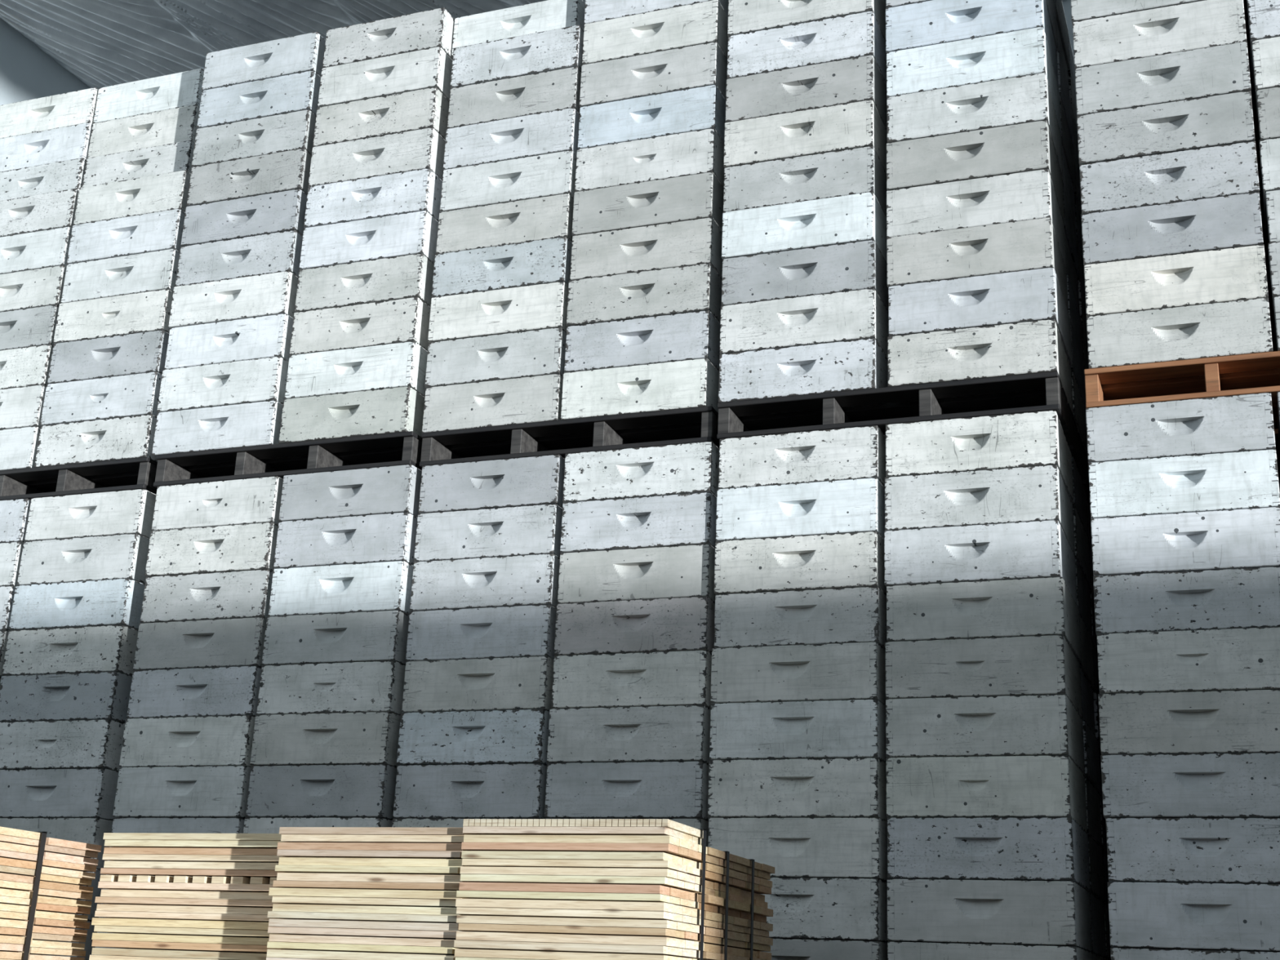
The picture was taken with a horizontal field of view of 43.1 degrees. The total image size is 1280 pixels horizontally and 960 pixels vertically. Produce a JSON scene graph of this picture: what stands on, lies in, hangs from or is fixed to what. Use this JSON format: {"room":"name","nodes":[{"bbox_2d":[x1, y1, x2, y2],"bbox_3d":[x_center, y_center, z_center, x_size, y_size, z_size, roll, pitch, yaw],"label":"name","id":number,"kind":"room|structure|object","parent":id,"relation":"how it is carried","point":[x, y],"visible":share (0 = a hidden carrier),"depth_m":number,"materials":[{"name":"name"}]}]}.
{"room":"farm building","nodes":[
{"label":"farm building","id":0,"kind":"room"},
{"bbox_2d":[0,17,90,105],"bbox_3d":[-3.968,-0.089,3.910,0.100,6.050,7.920,-4,-19,20],"label":"wall","id":1,"kind":"structure","parent":0,"point":[27,73],"depth_m":7.34,"materials":[{"name":"grey paint"}]},
{"bbox_2d":[0,0,1066,89],"bbox_3d":[6.092,-3.602,1.089,21.180,0.104,7.920,-4,-19,20],"label":"ceiling","id":2,"kind":"structure","parent":0,"point":[104,43],"depth_m":7.11,"materials":[{"name":"metal"}]},
{"bbox_2d":[1062,0,1074,58],"bbox_3d":[7.393,0.339,3.763,21.380,6.050,0.100,-4,-19,20],"label":"wall","id":3,"kind":"structure","parent":0,"point":[1067,4],"depth_m":6.71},
{"bbox_3d":[5.855,2.063,-0.731,21.180,0.100,7.920,-4,-19,20],"label":"floor","id":4,"kind":"structure","parent":0,"visible":0},
{"bbox_2d":[0,826,47,959],"bbox_3d":[-1.807,1.853,3.434,0.486,2.233,0.574,-4,-19,20],"label":"wooden boards","id":5,"kind":"object","parent":4,"relation":"on","point":[19,848],"visible":1,"depth_m":3.84,"materials":[{"name":"brown wood"}]},
{"bbox_2d":[0,837,102,959],"bbox_3d":[-1.671,1.977,3.787,0.464,2.224,0.209,-4,-19,20],"label":"wooden boards","id":6,"kind":"object","parent":4,"relation":"on","point":[64,877],"visible":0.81,"depth_m":4.00,"materials":[{"name":"brown wood"}]},
{"bbox_2d":[88,832,292,959],"bbox_3d":[-1.040,1.987,3.769,0.557,2.245,0.428,-4,-19,20],"label":"wooden boards","id":7,"kind":"object","parent":4,"relation":"on","point":[171,896],"visible":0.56,"depth_m":3.89,"materials":[{"name":"brown wood"}]},
{"bbox_2d":[266,826,472,959],"bbox_3d":[-0.565,1.932,3.547,0.494,2.251,0.519,-4,-19,20],"label":"wooden boards","id":8,"kind":"object","parent":4,"relation":"on","point":[345,893],"visible":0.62,"depth_m":3.62,"materials":[{"name":"brown wood"}]},
{"bbox_2d":[453,818,706,959],"bbox_3d":[-0.166,1.843,3.246,0.496,2.269,0.254,-4,-19,20],"label":"wooden boards","id":9,"kind":"object","parent":4,"relation":"on","point":[535,889],"visible":1,"depth_m":3.44,"materials":[{"name":"brown wood"}]},
{"bbox_2d":[686,847,774,959],"bbox_3d":[-0.033,1.978,3.597,0.511,2.237,0.529,-4,-19,20],"label":"wooden boards","id":10,"kind":"object","parent":4,"relation":"on","point":[736,927],"visible":0.36,"depth_m":3.80,"materials":[{"name":"brown wood"}]},
{"bbox_3d":[-2.205,3.619,5.522,1.027,0.119,1.236,-4,-19,20],"label":"wooden pallet","id":11,"kind":"object","parent":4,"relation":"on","visible":0},
{"bbox_3d":[-2.413,2.784,5.889,0.516,1.677,1.252,-4,-19,20],"label":"boxes","id":12,"kind":"object","parent":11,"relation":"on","visible":0},
{"bbox_3d":[-2.133,1.907,6.072,1.027,0.119,1.236,-4,-19,20],"label":"wooden pallet","id":13,"kind":"object","parent":12,"relation":"on","visible":0},
{"bbox_2d":[0,498,31,683],"bbox_3d":[-2.341,1.071,6.438,0.516,1.677,1.252,-4,-19,20],"label":"boxes","id":14,"kind":"object","parent":13,"relation":"on","point":[14,513],"visible":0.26,"depth_m":6.00,"materials":[{"name":"white paint"}]},
{"bbox_2d":[0,457,157,500],"bbox_3d":[-2.061,0.194,6.622,1.027,0.119,1.236,-4,-19,20],"label":"wooden pallet","id":15,"kind":"object","parent":14,"relation":"on","point":[71,480],"visible":0.09,"depth_m":6.08,"materials":[{"name":"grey wood"}]},
{"bbox_2d":[0,87,98,482],"bbox_3d":[-2.285,-0.629,7.027,0.556,1.677,1.317,-4,-19,20],"label":"boxes","id":16,"kind":"object","parent":15,"relation":"on","point":[45,141],"visible":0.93,"depth_m":6.45,"materials":[{"name":"white paint"}]},
{"bbox_2d":[34,68,204,476],"bbox_3d":[-1.797,-0.665,6.851,0.564,1.677,1.329,-4,-19,20],"label":"boxes","id":17,"kind":"object","parent":15,"relation":"on","point":[111,337],"visible":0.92,"depth_m":6.23,"materials":[{"name":"white paint"}]},
{"bbox_2d":[0,488,155,959],"bbox_3d":[-1.853,1.033,6.257,0.517,1.677,1.252,-4,-19,20],"label":"boxes","id":18,"kind":"object","parent":13,"relation":"on","point":[65,684],"visible":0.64,"depth_m":5.76,"materials":[{"name":"white paint"}]},
{"bbox_3d":[-1.193,3.537,5.136,1.050,0.119,1.236,-4,-19,20],"label":"wooden pallet","id":19,"kind":"object","parent":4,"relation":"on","visible":0},
{"bbox_3d":[-1.387,2.701,5.497,0.516,1.677,1.252,-4,-19,20],"label":"boxes","id":20,"kind":"object","parent":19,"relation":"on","visible":0},
{"bbox_3d":[-1.121,1.825,5.686,1.050,0.119,1.236,-4,-19,20],"label":"wooden pallet","id":21,"kind":"object","parent":20,"relation":"on","visible":0},
{"bbox_2d":[95,475,283,955],"bbox_3d":[-1.315,0.988,6.047,0.516,1.677,1.252,-4,-19,20],"label":"boxes","id":22,"kind":"object","parent":21,"relation":"on","point":[184,765],"visible":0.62,"depth_m":5.55,"materials":[{"name":"white paint"}]},
{"bbox_2d":[153,431,422,488],"bbox_3d":[-1.049,0.112,6.236,1.050,0.119,1.236,-4,-19,20],"label":"wooden pallet","id":23,"kind":"object","parent":22,"relation":"on","point":[245,462],"visible":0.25,"depth_m":5.75,"materials":[{"name":"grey wood"}]},
{"bbox_2d":[151,31,325,466],"bbox_3d":[-1.288,-0.721,6.613,0.516,1.677,1.252,-4,-19,20],"label":"boxes","id":24,"kind":"object","parent":23,"relation":"on","point":[224,375],"visible":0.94,"depth_m":6.04,"materials":[{"name":"white paint"}]},
{"bbox_2d":[278,7,454,455],"bbox_3d":[-0.782,-0.760,6.425,0.517,1.677,1.252,-4,-19,20],"label":"boxes","id":25,"kind":"object","parent":23,"relation":"on","point":[359,343],"visible":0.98,"depth_m":5.85,"materials":[{"name":"white paint"}]},
{"bbox_2d":[243,464,422,833],"bbox_3d":[-0.823,0.950,5.863,0.516,1.677,1.253,-4,-19,20],"label":"boxes","id":26,"kind":"object","parent":21,"relation":"on","point":[324,750],"visible":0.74,"depth_m":5.37,"materials":[{"name":"white paint"}]},
{"bbox_3d":[-0.186,3.467,4.786,1.045,0.119,1.236,-4,-19,20],"label":"wooden pallet","id":27,"kind":"object","parent":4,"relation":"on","visible":0},
{"bbox_3d":[0.107,2.593,4.966,0.516,1.677,1.252,-4,-19,20],"label":"boxes","id":28,"kind":"object","parent":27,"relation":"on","visible":0},
{"bbox_3d":[-0.114,1.755,5.336,1.045,0.119,1.236,-4,-19,20],"label":"wooden pallet","id":29,"kind":"object","parent":28,"relation":"on","visible":0},
{"bbox_2d":[391,454,564,827],"bbox_3d":[-0.317,0.919,5.700,0.517,1.677,1.252,-4,-19,20],"label":"boxes","id":30,"kind":"object","parent":29,"relation":"on","point":[473,736],"visible":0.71,"depth_m":5.21,"materials":[{"name":"white paint"}]},
{"bbox_2d":[544,441,719,847],"bbox_3d":[0.178,0.880,5.516,0.516,1.677,1.252,-4,-19,20],"label":"boxes","id":31,"kind":"object","parent":29,"relation":"on","point":[630,712],"visible":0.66,"depth_m":5.03,"materials":[{"name":"white paint"}]},
{"bbox_2d":[419,405,719,467],"bbox_3d":[-0.043,0.042,5.886,1.045,0.119,1.236,-4,-19,20],"label":"wooden pallet","id":32,"kind":"object","parent":31,"relation":"on","point":[523,442],"visible":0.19,"depth_m":5.41,"materials":[{"name":"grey wood"}]},
{"bbox_2d":[422,0,585,445],"bbox_3d":[-0.265,-0.784,6.283,0.547,1.677,1.303,-4,-19,20],"label":"boxes","id":33,"kind":"object","parent":32,"relation":"on","point":[497,328],"visible":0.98,"depth_m":5.68,"materials":[{"name":"white paint"}]},
{"bbox_2d":[560,0,728,433],"bbox_3d":[0.228,-0.830,6.075,0.516,1.677,1.252,-4,-19,20],"label":"boxes","id":34,"kind":"object","parent":32,"relation":"on","point":[644,300],"visible":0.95,"depth_m":5.48,"materials":[{"name":"white paint"}]},
{"bbox_3d":[0.812,3.383,4.395,1.055,0.119,1.236,-4,-19,20],"label":"wooden pallet","id":35,"kind":"object","parent":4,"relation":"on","visible":0},
{"bbox_3d":[1.093,2.510,4.579,0.514,1.677,1.252,-4,-19,20],"label":"boxes","id":36,"kind":"object","parent":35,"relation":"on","visible":0},
{"bbox_3d":[0.883,1.671,4.945,1.055,0.119,1.236,-4,-19,20],"label":"wooden pallet","id":37,"kind":"object","parent":36,"relation":"on","visible":0},
{"bbox_2d":[707,425,893,959],"bbox_3d":[0.669,0.836,5.313,0.516,1.677,1.252,-4,-19,20],"label":"boxes","id":38,"kind":"object","parent":37,"relation":"on","point":[797,770],"visible":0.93,"depth_m":4.77,"materials":[{"name":"white paint"}]},
{"bbox_2d":[884,410,1112,959],"bbox_3d":[1.164,0.797,5.129,0.516,1.677,1.252,-4,-19,20],"label":"boxes","id":39,"kind":"object","parent":37,"relation":"on","point":[997,837],"visible":1,"depth_m":4.60,"materials":[{"name":"white paint"}]},
{"bbox_2d":[716,371,1090,508],"bbox_3d":[0.955,-0.042,5.495,1.055,0.119,1.236,-4,-19,20],"label":"wooden pallet","id":40,"kind":"object","parent":39,"relation":"on","point":[926,406],"visible":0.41,"depth_m":5.02,"materials":[{"name":"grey wood"}]},
{"bbox_2d":[718,0,894,417],"bbox_3d":[0.735,-0.876,5.865,0.516,1.677,1.252,-4,-19,20],"label":"boxes","id":41,"kind":"object","parent":40,"relation":"on","point":[804,308],"visible":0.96,"depth_m":5.26,"materials":[{"name":"white paint"}]},
{"bbox_2d":[885,0,1088,458],"bbox_3d":[1.247,-0.916,5.674,0.516,1.677,1.253,-4,-19,20],"label":"boxes","id":42,"kind":"object","parent":40,"relation":"on","point":[985,266],"visible":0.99,"depth_m":5.08,"materials":[{"name":"white paint"}]},
{"bbox_3d":[1.858,3.303,4.010,1.030,0.119,1.236,-4,-19,20],"label":"wooden pallet","id":43,"kind":"object","parent":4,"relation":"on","visible":0},
{"bbox_3d":[1.648,2.468,4.377,0.516,1.677,1.252,-4,-19,20],"label":"boxes","id":44,"kind":"object","parent":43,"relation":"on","visible":0},
{"bbox_3d":[1.930,1.591,4.560,1.030,0.119,1.236,-4,-19,20],"label":"wooden pallet","id":45,"kind":"object","parent":44,"relation":"on","visible":0},
{"bbox_2d":[1085,392,1279,959],"bbox_3d":[1.720,0.756,4.927,0.516,1.677,1.252,-4,-19,20],"label":"boxes","id":46,"kind":"object","parent":45,"relation":"on","point":[1184,495],"visible":1,"depth_m":4.39,"materials":[{"name":"white paint"}]},
{"bbox_2d":[1084,351,1279,481],"bbox_3d":[2.001,-0.122,5.110,1.030,0.119,1.236,-4,-19,20],"label":"wooden pallet","id":47,"kind":"object","parent":46,"relation":"on","point":[1213,381],"visible":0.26,"depth_m":4.72,"materials":[{"name":"orange wood"}]},
{"bbox_2d":[1071,0,1272,384],"bbox_3d":[1.805,-0.958,5.472,0.516,1.677,1.253,-4,-19,20],"label":"boxes","id":48,"kind":"object","parent":47,"relation":"on","point":[1173,246],"visible":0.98,"depth_m":4.84,"materials":[{"name":"white paint"}]},
{"bbox_2d":[1243,0,1279,351],"bbox_3d":[2.290,-0.996,5.292,0.517,1.677,1.253,-4,-19,20],"label":"boxes","id":49,"kind":"object","parent":47,"relation":"on","point":[1262,17],"visible":0.75,"depth_m":4.82,"materials":[{"name":"white paint"}]},
{"bbox_2d":[1277,391,1279,492],"bbox_3d":[2.205,0.718,4.747,0.516,1.677,1.252,-4,-19,20],"label":"boxes","id":50,"kind":"object","parent":45,"relation":"on","point":[1278,393],"visible":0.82,"depth_m":4.71,"materials":[{"name":"white paint"}]}
]}

